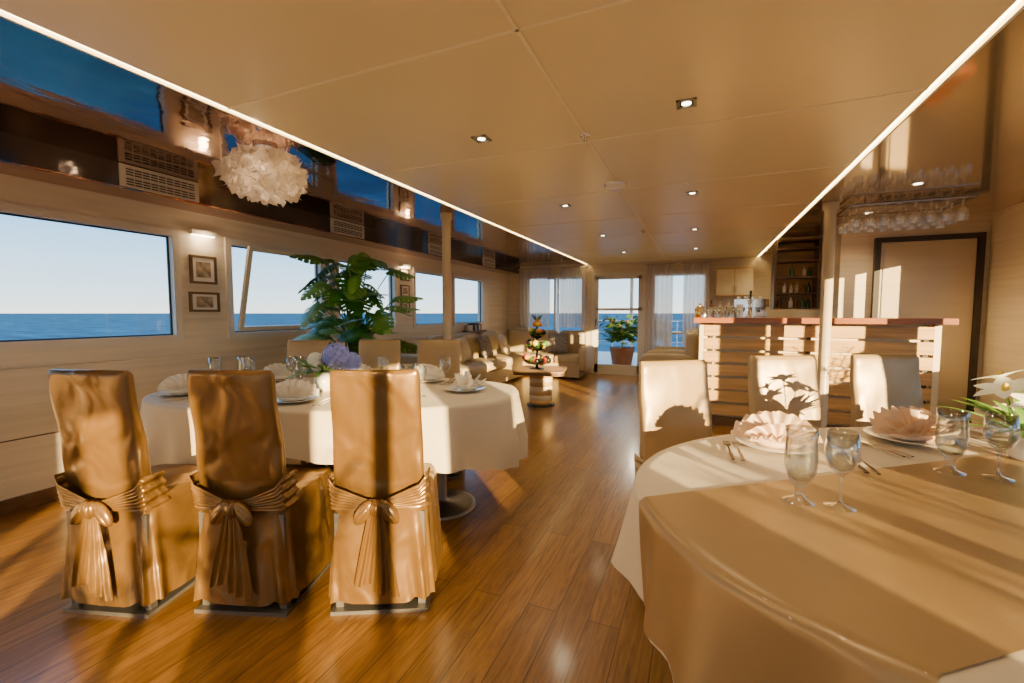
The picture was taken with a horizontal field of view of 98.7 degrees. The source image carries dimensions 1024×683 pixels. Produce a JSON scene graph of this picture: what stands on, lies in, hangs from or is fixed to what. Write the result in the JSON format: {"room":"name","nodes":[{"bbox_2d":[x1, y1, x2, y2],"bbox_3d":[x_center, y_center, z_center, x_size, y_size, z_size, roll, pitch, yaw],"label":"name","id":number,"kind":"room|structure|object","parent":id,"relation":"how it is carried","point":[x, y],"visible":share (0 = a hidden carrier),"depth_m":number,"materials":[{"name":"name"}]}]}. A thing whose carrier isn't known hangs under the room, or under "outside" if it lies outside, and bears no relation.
{"room":"ship interior","nodes":[
{"label":"ship interior","id":0,"kind":"room"},
{"bbox_2d":[0,174,506,500],"bbox_3d":[-3.100,-0.141,2.950,0.120,2.400,15.000,2,4,23],"label":"wall","id":1,"kind":"structure","parent":0,"point":[28,465],"depth_m":3.46,"materials":[{"name":"beige wood"}]},
{"bbox_2d":[0,486,58,516],"bbox_3d":[-3.036,1.014,2.997,0.020,0.090,15.000,2,4,23],"label":"baseboard","id":2,"kind":"structure","parent":1,"relation":"attached to","point":[8,506],"depth_m":2.82,"materials":[{"name":"brown wood"}]},
{"bbox_2d":[0,202,183,351],"bbox_3d":[-3.031,-0.413,2.974,0.065,0.910,1.440,2,4,23],"label":"window","id":3,"kind":"structure","parent":1,"relation":"in","point":[176,334],"depth_m":3.22,"materials":[{"name":"white metal"}]},
{"bbox_2d":[188,229,216,237],"bbox_3d":[-2.641,-0.922,3.760,0.050,0.046,0.200,2,4,23],"label":"wall sconce","id":4,"kind":"object","parent":1,"relation":"attached to","point":[195,232],"visible":1,"depth_m":3.73,"materials":[{"name":"white plastic"}]},
{"bbox_2d":[188,254,217,284],"bbox_3d":[-2.655,-0.616,3.786,0.020,0.240,0.220,2,4,23],"label":"picture frame","id":5,"kind":"object","parent":1,"relation":"attached to","point":[202,269],"visible":1,"depth_m":3.78,"materials":[{"name":"brown wood"}]},
{"bbox_2d":[188,291,220,311],"bbox_3d":[-2.655,-0.341,3.804,0.020,0.170,0.250,2,4,23],"label":"picture frame","id":6,"kind":"object","parent":1,"relation":"attached to","point":[198,301],"visible":1,"depth_m":3.80,"materials":[{"name":"brown wood"}]},
{"bbox_2d":[0,329,508,442],"bbox_3d":[-3.029,0.385,2.954,0.035,0.450,15.000,2,4,23],"label":"trim","id":7,"kind":"structure","parent":1,"relation":"attached to","point":[34,370],"depth_m":3.33,"materials":[{"name":"beige wood"}]},
{"bbox_2d":[0,132,519,274],"bbox_3d":[-2.905,-1.118,2.803,0.305,0.170,15.000,2,4,23],"label":"bulkhead","id":8,"kind":"object","parent":1,"relation":"attached to","point":[21,157],"visible":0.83,"depth_m":3.52,"materials":[{"name":"paint"}]},
{"bbox_2d":[118,163,198,202],"bbox_3d":[-2.567,-1.147,3.212,0.034,0.153,0.516,2,4,23],"label":"air vent","id":9,"kind":"object","parent":8,"relation":"attached to","point":[134,177],"depth_m":3.18,"materials":[{"name":"white plastic"}]},
{"bbox_2d":[330,218,363,238],"bbox_3d":[-1.844,-1.256,4.904,0.034,0.153,0.503,2,4,23],"label":"air vent","id":10,"kind":"object","parent":8,"relation":"attached to","point":[338,226],"depth_m":4.89,"materials":[{"name":"white plastic"}]},
{"bbox_2d":[428,243,441,255],"bbox_3d":[-1.153,-1.361,6.520,0.034,0.152,0.351,2,4,23],"label":"air vent","id":11,"kind":"object","parent":8,"relation":"attached to","point":[434,249],"depth_m":6.51,"materials":[{"name":"white plastic"}]},
{"bbox_2d":[224,238,334,338],"bbox_3d":[-2.266,-0.508,4.455,0.307,0.910,1.130,2,4,23],"label":"window","id":12,"kind":"structure","parent":1,"relation":"in","point":[243,331],"depth_m":4.08,"materials":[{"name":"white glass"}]},
{"bbox_2d":[334,255,397,330],"bbox_3d":[-1.867,-0.589,5.695,0.065,0.910,1.130,2,4,23],"label":"window","id":13,"kind":"structure","parent":1,"relation":"in","point":[393,280],"depth_m":6.15,"materials":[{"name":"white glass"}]},
{"bbox_2d":[400,285,409,295],"bbox_3d":[-1.549,-0.733,6.378,0.020,0.170,0.200,2,4,23],"label":"picture frame","id":14,"kind":"object","parent":1,"relation":"attached to","point":[404,289],"visible":0.9,"depth_m":6.37,"materials":[{"name":"brown wood"}]},
{"bbox_2d":[400,268,409,280],"bbox_3d":[-1.549,-0.963,6.363,0.020,0.170,0.200,2,4,23],"label":"picture frame","id":15,"kind":"object","parent":1,"relation":"attached to","point":[406,271],"visible":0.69,"depth_m":6.37,"materials":[{"name":"brown wood"}]},
{"bbox_2d":[400,301,409,312],"bbox_3d":[-1.549,-0.504,6.393,0.020,0.170,0.200,2,4,23],"label":"picture frame","id":16,"kind":"object","parent":1,"relation":"attached to","point":[402,304],"visible":0.43,"depth_m":6.40,"materials":[{"name":"brown wood"}]},
{"bbox_2d":[399,264,410,267],"bbox_3d":[-1.539,-1.088,6.340,0.050,0.046,0.200,2,4,23],"label":"wall sconce","id":17,"kind":"object","parent":1,"relation":"attached to","point":[400,265],"visible":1,"depth_m":6.30,"materials":[{"name":"white plastic"}]},
{"bbox_2d":[412,267,451,328],"bbox_3d":[-1.281,-0.677,7.068,0.065,0.910,1.080,2,4,23],"label":"window","id":18,"kind":"structure","parent":1,"relation":"in","point":[414,270],"depth_m":6.74,"materials":[{"name":"white metal"}]},
{"bbox_2d":[452,274,483,326],"bbox_3d":[-0.810,-0.749,8.169,0.065,0.910,1.180,2,4,23],"label":"window","id":19,"kind":"structure","parent":1,"relation":"in","point":[454,276],"depth_m":8.15,"materials":[{"name":"white metal"}]},
{"bbox_2d":[0,373,733,682],"bbox_3d":[0.014,1.173,1.693,6.900,0.060,15.220,2,4,23],"label":"floor","id":20,"kind":"structure","parent":0,"point":[528,587],"depth_m":1.83,"materials":[{"name":"brown wood"}]},
{"bbox_2d":[48,369,200,618],"bbox_3d":[-1.668,0.609,2.014,0.469,1.024,0.563,0,4,6],"label":"dining chair","id":21,"kind":"object","parent":20,"relation":"on","point":[133,524],"visible":0.95,"depth_m":1.80,"materials":[{"name":"beige fabric"}]},
{"bbox_2d":[187,369,333,617],"bbox_3d":[-1.114,0.609,2.014,0.469,1.024,0.563,0,4,4],"label":"dining chair","id":22,"kind":"object","parent":20,"relation":"on","point":[266,522],"visible":0.98,"depth_m":1.81,"materials":[{"name":"beige fabric"}]},
{"bbox_2d":[285,340,329,465],"bbox_3d":[-1.716,0.511,3.531,0.469,1.024,0.563,0,4,0],"label":"dining chair","id":23,"kind":"object","parent":20,"relation":"on","point":[301,349],"visible":0.09,"depth_m":3.69,"materials":[{"name":"beige fabric"}]},
{"bbox_2d":[140,377,527,520],"bbox_3d":[-1.096,0.690,2.859,2.399,0.755,1.326,0,4,0],"label":"dining table","id":24,"kind":"object","parent":20,"relation":"on","point":[484,429],"visible":0.41,"depth_m":2.39,"materials":[{"name":"white fabric"}]},
{"bbox_2d":[157,373,187,395],"bbox_3d":[-1.998,0.256,2.680,0.275,0.122,0.271,-1,4,-17],"label":"napkin","id":25,"kind":"object","parent":24,"relation":"on","point":[176,385],"visible":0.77,"depth_m":2.61,"materials":[{"name":"beige fabric"}]},
{"bbox_2d":[166,397,187,400],"bbox_3d":[-1.960,0.315,2.679,0.230,0.008,0.425,-3,5,-38],"label":"cutlery","id":26,"kind":"object","parent":24,"relation":"on","point":[187,397],"visible":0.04,"depth_m":2.49,"materials":[{"name":"metal"}]},
{"bbox_2d":[260,363,296,380],"bbox_3d":[-1.720,0.220,3.225,0.275,0.122,0.271,0,4,-3],"label":"napkin","id":27,"kind":"object","parent":24,"relation":"on","point":[280,371],"visible":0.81,"depth_m":3.21,"materials":[{"name":"beige fabric"}]},
{"bbox_2d":[276,379,319,402],"bbox_3d":[-1.219,0.270,2.460,0.275,0.122,0.271,0,4,-6],"label":"napkin","id":28,"kind":"object","parent":24,"relation":"on","point":[287,391],"visible":0.94,"depth_m":2.41,"materials":[{"name":"beige fabric"}]},
{"bbox_2d":[294,357,305,379],"bbox_3d":[-1.439,0.203,2.990,0.076,0.195,0.076,0,4,0],"label":"wine glass","id":29,"kind":"object","parent":24,"relation":"on","point":[294,357],"visible":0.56,"depth_m":2.98,"materials":[{"name":"clear glass"}]},
{"bbox_2d":[312,398,329,405],"bbox_3d":[-1.214,0.330,2.442,0.425,0.008,0.230,0,4,0],"label":"cutlery","id":30,"kind":"object","parent":24,"relation":"on","point":[327,398],"visible":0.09,"depth_m":2.40,"materials":[{"name":"metal"}]},
{"bbox_2d":[284,343,361,391],"bbox_3d":[-1.231,0.160,2.781,0.397,0.310,0.454,3,5,37],"label":"flower vase","id":31,"kind":"object","parent":24,"relation":"on","point":[337,356],"visible":0.97,"depth_m":2.73,"materials":[{"name":"white ceramic"}]},
{"bbox_2d":[340,363,372,369],"bbox_3d":[-1.159,0.218,3.265,0.275,0.122,0.271,0,4,2],"label":"napkin","id":32,"kind":"object","parent":24,"relation":"on","point":[362,367],"visible":0.13,"depth_m":3.27,"materials":[{"name":"beige fabric"}]},
{"bbox_2d":[414,363,426,396],"bbox_3d":[-0.539,0.229,2.591,0.076,0.195,0.076,0,4,0],"label":"wine glass","id":33,"kind":"object","parent":24,"relation":"on","point":[416,363],"visible":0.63,"depth_m":2.58,"materials":[{"name":"clear glass"}]},
{"bbox_2d":[415,364,444,381],"bbox_3d":[-0.619,0.223,3.185,0.275,0.122,0.271,1,4,8],"label":"napkin","id":34,"kind":"object","parent":24,"relation":"on","point":[434,373],"visible":0.86,"depth_m":3.17,"materials":[{"name":"beige fabric"}]},
{"bbox_2d":[439,356,450,384],"bbox_3d":[-0.459,0.201,3.020,0.076,0.195,0.076,0,4,0],"label":"wine glass","id":35,"kind":"object","parent":24,"relation":"on","point":[449,356],"visible":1,"depth_m":3.01,"materials":[{"name":"clear glass"}]},
{"bbox_2d":[444,371,486,391],"bbox_3d":[-0.296,0.248,2.802,0.271,0.122,0.275,0,4,4],"label":"napkin","id":36,"kind":"object","parent":24,"relation":"on","point":[466,383],"visible":1,"depth_m":2.78,"materials":[{"name":"beige fabric"}]},
{"bbox_2d":[289,252,422,369],"bbox_3d":[-1.465,0.046,4.312,1.230,1.851,0.983,-1,4,-19],"label":"potted plant","id":37,"kind":"object","parent":20,"relation":"on","point":[353,297],"visible":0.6,"depth_m":4.20,"materials":[{"name":"green plant"}]},
{"bbox_2d":[333,340,400,469],"bbox_3d":[-1.133,0.509,3.561,0.469,1.024,0.563,0,4,2],"label":"dining chair","id":38,"kind":"object","parent":20,"relation":"on","point":[370,351],"visible":0.16,"depth_m":3.72,"materials":[{"name":"beige fabric"}]},
{"bbox_2d":[328,369,442,615],"bbox_3d":[-0.570,0.609,2.024,0.469,1.024,0.563,0,4,-4],"label":"dining chair","id":39,"kind":"object","parent":20,"relation":"on","point":[387,550],"visible":1,"depth_m":1.81,"materials":[{"name":"beige fabric"}]},
{"bbox_2d":[417,340,461,478],"bbox_3d":[-0.604,0.511,3.542,0.469,1.024,0.563,0,4,-4],"label":"dining chair","id":40,"kind":"object","parent":20,"relation":"on","point":[428,351],"visible":0.12,"depth_m":3.70,"materials":[{"name":"beige fabric"}]},
{"bbox_2d":[440,212,451,339],"bbox_3d":[-0.676,-0.180,4.581,0.190,2.268,0.190,2,4,23],"label":"support pole","id":41,"kind":"object","parent":20,"relation":"on","point":[445,217],"visible":0.45,"depth_m":4.51,"materials":[{"name":"beige paint"}]},
{"bbox_2d":[396,329,593,382],"bbox_3d":[-0.048,0.307,7.340,1.980,0.860,4.180,2,4,23],"label":"sofa","id":42,"kind":"object","parent":20,"relation":"on","point":[579,360],"visible":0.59,"depth_m":8.22,"materials":[{"name":"beige fabric"}]},
{"bbox_2d":[454,337,471,362],"bbox_3d":[-0.803,0.135,7.215,0.201,0.401,0.422,1,4,18],"label":"throw cushion","id":43,"kind":"object","parent":42,"relation":"on","point":[465,353],"visible":0.77,"depth_m":7.12,"materials":[{"name":"fabric"}]},
{"bbox_2d":[462,323,486,331],"bbox_3d":[-0.688,-0.266,8.175,0.140,0.165,0.700,2,4,23],"label":"books","id":44,"kind":"object","parent":42,"relation":"on","point":[471,327],"visible":1,"depth_m":8.07,"materials":[{"name":"beige paper"}]},
{"bbox_2d":[478,335,493,357],"bbox_3d":[-0.471,0.088,7.942,0.201,0.401,0.422,1,4,18],"label":"throw cushion","id":45,"kind":"object","parent":42,"relation":"on","point":[484,341],"visible":1,"depth_m":7.79,"materials":[{"name":"beige fabric"}]},
{"bbox_2d":[498,334,509,354],"bbox_3d":[-0.152,0.054,8.457,0.200,0.401,0.421,-1,4,-11],"label":"throw cushion","id":46,"kind":"object","parent":42,"relation":"on","point":[503,342],"visible":1,"depth_m":8.29,"materials":[{"name":"fabric"}]},
{"bbox_2d":[547,333,568,353],"bbox_3d":[0.924,0.031,8.813,0.422,0.401,0.201,1,4,17],"label":"throw cushion","id":47,"kind":"object","parent":42,"relation":"on","point":[558,343],"visible":0.99,"depth_m":8.75,"materials":[{"name":"beige fabric"}]},
{"bbox_2d":[513,365,566,407],"bbox_3d":[0.393,0.617,5.995,0.680,0.495,0.680,1,4,12],"label":"coffee table","id":48,"kind":"object","parent":20,"relation":"on","point":[540,381],"visible":1,"depth_m":5.86,"materials":[{"name":"brown wood"}]},
{"bbox_2d":[522,315,552,369],"bbox_3d":[0.348,0.005,5.954,0.449,0.732,0.472,2,4,23],"label":"fruit stand","id":49,"kind":"object","parent":48,"relation":"on","point":[536,333],"visible":1,"depth_m":5.88,"materials":[{"name":"multicoloured food"}]},
{"bbox_2d":[640,330,697,360],"bbox_3d":[2.523,0.305,7.058,0.830,0.980,0.850,2,4,23],"label":"armchair","id":50,"kind":"object","parent":20,"relation":"on","point":[691,339],"visible":0.42,"depth_m":6.64,"materials":[{"name":"beige leather"}]},
{"bbox_2d":[634,360,711,475],"bbox_3d":[0.820,0.616,1.917,0.469,1.024,0.563,-1,4,-12],"label":"dining chair","id":51,"kind":"object","parent":20,"relation":"on","point":[675,406],"visible":0.2,"depth_m":2.06,"materials":[{"name":"beige fabric"}]},
{"bbox_2d":[748,355,820,427],"bbox_3d":[1.442,0.600,2.152,0.469,1.024,0.563,0,4,0],"label":"dining chair","id":52,"kind":"object","parent":20,"relation":"on","point":[785,384],"visible":0.17,"depth_m":2.31,"materials":[{"name":"beige fabric"}]},
{"bbox_2d":[611,427,1023,682],"bbox_3d":[1.444,0.796,1.173,2.347,0.759,1.717,0,4,-5],"label":"dining table","id":53,"kind":"object","parent":20,"relation":"on","point":[736,581],"visible":0.9,"depth_m":0.90,"materials":[{"name":"beige fabric"}]},
{"bbox_2d":[731,411,822,453],"bbox_3d":[0.958,0.318,1.595,0.269,0.130,0.278,-1,4,-11],"label":"napkin","id":54,"kind":"object","parent":53,"relation":"on","point":[765,430],"visible":0.91,"depth_m":1.55,"materials":[{"name":"white fabric"}]},
{"bbox_2d":[782,424,819,506],"bbox_3d":[0.749,0.320,1.142,0.076,0.195,0.076,0,4,0],"label":"wine glass","id":55,"kind":"object","parent":53,"relation":"on","point":[817,432],"visible":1,"depth_m":1.14,"materials":[{"name":"clear glass"}]},
{"bbox_2d":[723,441,880,474],"bbox_3d":[0.963,0.387,1.500,0.425,0.008,0.230,1,4,20],"label":"cutlery","id":56,"kind":"object","parent":53,"relation":"on","point":[736,445],"visible":0.92,"depth_m":1.49,"materials":[{"name":"metal"}]},
{"bbox_2d":[823,428,861,511],"bbox_3d":[0.829,0.322,1.107,0.076,0.195,0.076,0,4,0],"label":"wine glass","id":57,"kind":"object","parent":53,"relation":"on","point":[829,432],"visible":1,"depth_m":1.10,"materials":[{"name":"clear glass"}]},
{"bbox_2d":[863,406,960,445],"bbox_3d":[1.521,0.312,1.685,0.269,0.130,0.278,-2,4,-33],"label":"napkin","id":58,"kind":"object","parent":53,"relation":"on","point":[911,425],"visible":0.98,"depth_m":1.66,"materials":[{"name":"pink fabric"}]},
{"bbox_2d":[851,437,1009,456],"bbox_3d":[1.525,0.380,1.602,0.425,0.008,0.230,0,4,0],"label":"cutlery","id":59,"kind":"object","parent":53,"relation":"on","point":[863,440],"visible":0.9,"depth_m":1.60,"materials":[{"name":"metal"}]},
{"bbox_2d":[932,407,970,475],"bbox_3d":[1.349,0.306,1.351,0.076,0.195,0.076,0,4,0],"label":"wine glass","id":60,"kind":"object","parent":53,"relation":"on","point":[938,410],"visible":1,"depth_m":1.34,"materials":[{"name":"clear glass"}]},
{"bbox_2d":[926,370,1023,460],"bbox_3d":[1.731,0.242,1.480,0.447,0.304,0.465,1,4,22],"label":"flower arrangement","id":61,"kind":"object","parent":53,"relation":"on","point":[1003,387],"visible":0.98,"depth_m":1.49,"materials":[{"name":"white plant"}]},
{"bbox_2d":[962,435,1006,448],"bbox_3d":[1.984,0.379,1.621,0.425,0.008,0.230,0,4,6],"label":"cutlery","id":62,"kind":"object","parent":53,"relation":"on","point":[974,437],"visible":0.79,"depth_m":1.68,"materials":[{"name":"metal"}]},
{"bbox_2d":[964,403,1013,438],"bbox_3d":[1.980,0.309,1.735,0.269,0.130,0.278,-1,4,-22],"label":"napkin","id":63,"kind":"object","parent":53,"relation":"on","point":[992,431],"visible":0.19,"depth_m":1.74,"materials":[{"name":"white fabric"}]},
{"bbox_2d":[981,411,1020,481],"bbox_3d":[1.444,0.309,1.302,0.076,0.195,0.076,0,4,0],"label":"wine glass","id":64,"kind":"object","parent":53,"relation":"on","point":[988,413],"visible":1,"depth_m":1.30,"materials":[{"name":"clear glass"}]},
{"bbox_2d":[694,317,958,427],"bbox_3d":[3.146,0.344,4.757,2.200,1.200,0.740,2,4,23],"label":"bar counter","id":65,"kind":"object","parent":20,"relation":"on","point":[726,344],"depth_m":4.51,"materials":[{"name":"brown wood"}]},
{"bbox_2d":[695,300,743,317],"bbox_3d":[2.336,-0.374,5.010,0.425,0.200,0.408,0,4,-7],"label":"bottles","id":66,"kind":"object","parent":65,"relation":"on","point":[700,311],"visible":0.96,"depth_m":4.96,"materials":[{"name":"clear glass"}]},
{"bbox_2d":[745,291,754,317],"bbox_3d":[2.683,-0.422,4.949,0.100,0.303,0.160,2,4,23],"label":"tap","id":67,"kind":"object","parent":65,"relation":"on","point":[750,301],"visible":0.96,"depth_m":4.96,"materials":[{"name":"metal"}]},
{"bbox_2d":[817,201,839,427],"bbox_3d":[2.956,-0.152,4.152,0.200,2.268,0.200,2,4,23],"label":"support pole","id":68,"kind":"object","parent":20,"relation":"on","point":[830,209],"visible":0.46,"depth_m":4.11,"materials":[{"name":"beige paint"}]},
{"bbox_2d":[850,354,923,426],"bbox_3d":[2.036,0.596,2.222,0.469,1.024,0.563,0,4,2],"label":"dining chair","id":69,"kind":"object","parent":20,"relation":"on","point":[877,381],"visible":0.13,"depth_m":2.38,"materials":[{"name":"beige fabric"}]},
{"bbox_3d":[3.926,0.328,6.857,1.010,0.960,0.510,2,4,23],"label":"bar cabinet","id":70,"kind":"object","parent":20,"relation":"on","visible":0},
{"bbox_2d":[732,296,768,316],"bbox_3d":[3.706,-0.428,6.852,0.470,0.550,0.422,2,4,23],"label":"coffee machine","id":71,"kind":"object","parent":70,"relation":"on","point":[759,309],"visible":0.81,"depth_m":6.76,"materials":[{"name":"silver metal"}]},
{"bbox_2d":[0,0,1023,265],"bbox_3d":[0.014,-1.187,1.540,6.900,0.170,15.220,2,4,23],"label":"ceiling","id":72,"kind":"structure","parent":0,"point":[622,69],"depth_m":2.16,"materials":[{"name":"paint"}]},
{"bbox_2d":[211,140,308,206],"bbox_3d":[-1.520,-1.035,2.727,0.522,0.377,0.533,2,4,23],"label":"chandelier","id":73,"kind":"object","parent":72,"relation":"hanging from","point":[278,177],"visible":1,"depth_m":2.60,"materials":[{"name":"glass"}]},
{"bbox_2d":[471,134,491,143],"bbox_3d":[-0.175,-1.163,2.527,0.090,0.006,0.090,2,4,23],"label":"recessed light","id":74,"kind":"object","parent":72,"relation":"in","point":[481,138],"depth_m":2.52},
{"bbox_2d":[518,268,551,326],"bbox_3d":[0.476,-0.933,9.410,0.760,1.247,0.079,2,4,23],"label":"curtain","id":75,"kind":"object","parent":72,"relation":"hanging from","point":[534,284],"visible":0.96,"depth_m":9.41,"materials":[{"name":"fabric"}]},
{"bbox_2d":[559,204,570,207],"bbox_3d":[0.496,-1.264,4.097,0.090,0.006,0.090,2,4,23],"label":"recessed light","id":76,"kind":"object","parent":72,"relation":"in","point":[563,205],"depth_m":4.08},
{"bbox_2d":[559,266,588,327],"bbox_3d":[1.267,-0.911,9.073,0.640,1.247,0.079,2,4,23],"label":"curtain","id":77,"kind":"object","parent":72,"relation":"hanging from","point":[573,280],"visible":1,"depth_m":9.07,"materials":[{"name":"fabric"}]},
{"bbox_2d":[227,0,927,260],"bbox_3d":[0.018,-1.101,1.555,3.060,0.004,15.000,2,4,23],"label":"trim","id":78,"kind":"structure","parent":72,"relation":"attached to","point":[518,30],"depth_m":2.10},
{"bbox_2d":[580,133,589,141],"bbox_3d":[0.411,-1.144,2.474,0.060,0.036,0.060,2,4,23],"label":"sprinkler head","id":79,"kind":"object","parent":72,"relation":"attached to","point":[584,136],"visible":1,"depth_m":2.46},
{"bbox_2d":[604,181,626,190],"bbox_3d":[0.801,-1.202,3.414,0.170,0.042,0.170,2,4,23],"label":"smoke detector","id":80,"kind":"object","parent":72,"relation":"attached to","point":[612,185],"visible":1,"depth_m":3.36,"materials":[{"name":"white plastic"}]},
{"bbox_2d":[646,263,674,352],"bbox_3d":[2.834,-0.545,8.449,0.530,1.897,0.079,2,4,23],"label":"curtain","id":81,"kind":"object","parent":72,"relation":"hanging from","point":[660,275],"visible":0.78,"depth_m":8.44,"materials":[{"name":"fabric"}]},
{"bbox_2d":[676,97,696,109],"bbox_3d":[0.832,-1.135,2.098,0.090,0.006,0.090,2,4,23],"label":"recessed light","id":82,"kind":"object","parent":72,"relation":"in","point":[689,102],"depth_m":2.10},
{"bbox_2d":[686,191,697,194],"bbox_3d":[1.503,-1.236,3.668,0.090,0.006,0.090,2,4,23],"label":"recessed light","id":83,"kind":"object","parent":72,"relation":"in","point":[693,192],"depth_m":3.67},
{"bbox_2d":[682,261,711,346],"bbox_3d":[3.418,-0.529,8.201,0.500,1.897,0.079,2,4,23],"label":"curtain","id":84,"kind":"object","parent":72,"relation":"hanging from","point":[696,274],"visible":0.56,"depth_m":8.19,"materials":[{"name":"fabric"}]},
{"bbox_2d":[836,191,979,233],"bbox_3d":[3.586,-1.171,4.084,0.884,0.227,0.574,2,4,23],"label":"glass rack","id":85,"kind":"object","parent":72,"relation":"hanging from","point":[970,197],"visible":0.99,"depth_m":4.00,"materials":[{"name":"glass"}]},
{"bbox_2d":[911,181,924,184],"bbox_3d":[3.191,-1.242,3.458,0.080,0.008,0.080,2,4,23],"label":"recessed light","id":86,"kind":"object","parent":72,"relation":"in","point":[916,183],"depth_m":3.44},
{"bbox_2d":[598,351,636,365],"bbox_3d":[4.538,0.594,10.954,9.000,0.060,5.400,2,4,23],"label":"deck","id":87,"kind":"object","parent":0,"point":[603,357],"depth_m":12.32,"materials":[{"name":"white wood"}]},
{"bbox_2d":[550,274,683,346],"bbox_3d":[3.980,-0.666,10.839,8.000,2.470,4.900,2,4,23],"label":"deck canopy","id":88,"kind":"object","parent":87,"relation":"on","point":[557,279],"visible":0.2,"depth_m":14.02,"materials":[{"name":"white"}]},
{"bbox_2d":[598,315,637,364],"bbox_3d":[2.571,-0.004,10.201,1.182,1.232,1.185,4,5,44],"label":"potted shrub","id":89,"kind":"object","parent":87,"relation":"on","point":[620,355],"visible":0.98,"depth_m":10.06,"materials":[{"name":"green plant"}]},
{"bbox_2d":[559,320,682,346],"bbox_3d":[5.011,-0.110,13.321,7.818,1.040,0.040,2,4,23],"label":"deck railing","id":90,"kind":"object","parent":87,"relation":"on","point":[676,342],"visible":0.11,"depth_m":13.34,"materials":[{"name":"metal"}]},
{"bbox_2d":[507,255,789,372],"bbox_3d":[2.980,-0.503,8.553,6.660,2.400,0.100,2,4,23],"label":"wall","id":91,"kind":"structure","parent":0,"point":[762,265],"depth_m":8.59,"materials":[{"name":"beige wood"}]},
{"bbox_2d":[0,0,1021,263],"bbox_3d":[0.018,-1.116,1.554,3.099,0.014,15.000,2,4,23],"label":"led light strip","id":92,"kind":"object","parent":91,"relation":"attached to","point":[1017,2],"visible":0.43,"depth_m":1.98,"materials":[{"name":"white plastic"}]},
{"bbox_2d":[0,0,1023,264],"bbox_3d":[0.017,-1.112,1.555,3.147,0.026,15.000,2,4,23],"label":"trim","id":93,"kind":"structure","parent":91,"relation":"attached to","point":[1011,15],"depth_m":2.03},
{"bbox_2d":[526,275,584,331],"bbox_3d":[0.917,-0.657,9.392,1.300,1.500,0.080,2,4,23],"label":"window","id":94,"kind":"structure","parent":91,"relation":"in","point":[551,276],"depth_m":9.35,"materials":[{"name":"white metal"}]},
{"bbox_2d":[591,271,645,375],"bbox_3d":[2.130,-0.354,8.877,1.050,2.060,0.110,2,4,23],"label":"door","id":95,"kind":"structure","parent":91,"relation":"in","point":[631,370],"depth_m":8.87,"materials":[{"name":"metal"}]},
{"bbox_2d":[673,271,683,273],"bbox_3d":[3.189,-0.445,8.435,1.000,1.800,0.080,2,4,23],"label":"window","id":96,"kind":"structure","parent":91,"relation":"in","point":[675,272],"depth_m":8.35,"materials":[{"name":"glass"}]},
{"bbox_2d":[715,267,753,296],"bbox_3d":[3.989,-1.062,7.898,0.600,0.500,0.245,2,4,23],"label":"upper cabinet","id":97,"kind":"object","parent":91,"relation":"attached to","point":[730,282],"visible":0.99,"depth_m":7.80,"materials":[{"name":"brown wood"}]},
{"bbox_2d":[790,224,839,323],"bbox_3d":[4.362,-0.298,6.396,0.100,2.270,2.800,2,4,23],"label":"wall","id":98,"kind":"structure","parent":0,"point":[806,313],"depth_m":5.77,"materials":[{"name":"beige wood"}]},
{"bbox_2d":[770,237,821,309],"bbox_3d":[3.871,-0.910,6.022,0.520,0.940,0.300,2,4,23],"label":"shelf","id":99,"kind":"object","parent":98,"relation":"attached to","point":[796,263],"visible":1,"depth_m":6.04,"materials":[{"name":"brown wood"}]},
{"bbox_2d":[835,213,992,404],"bbox_3d":[4.326,-0.198,4.838,1.260,2.270,0.100,2,4,23],"label":"wall","id":100,"kind":"structure","parent":0,"point":[856,250],"depth_m":4.90,"materials":[{"name":"beige wood"}]},
{"bbox_2d":[870,232,986,429],"bbox_3d":[4.403,-0.090,4.720,0.900,2.070,0.070,2,4,23],"label":"door","id":101,"kind":"structure","parent":100,"relation":"in","point":[940,277],"depth_m":4.65,"materials":[{"name":"wood"}]},
{"bbox_2d":[980,202,1023,406],"bbox_3d":[3.136,0.031,0.296,0.120,2.400,15.000,2,4,23],"label":"wall","id":102,"kind":"structure","parent":0,"point":[1003,347],"depth_m":4.26,"materials":[{"name":"beige wood"}]},
{"label":"outside","id":103,"kind":"structure","parent":0,"visible":0},
{"bbox_2d":[0,313,682,352],"bbox_3d":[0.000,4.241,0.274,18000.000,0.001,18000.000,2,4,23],"label":"sea surface","id":104,"kind":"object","parent":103,"point":[13,326],"depth_m":179.28,"materials":[{"name":"liquid"}]}
]}

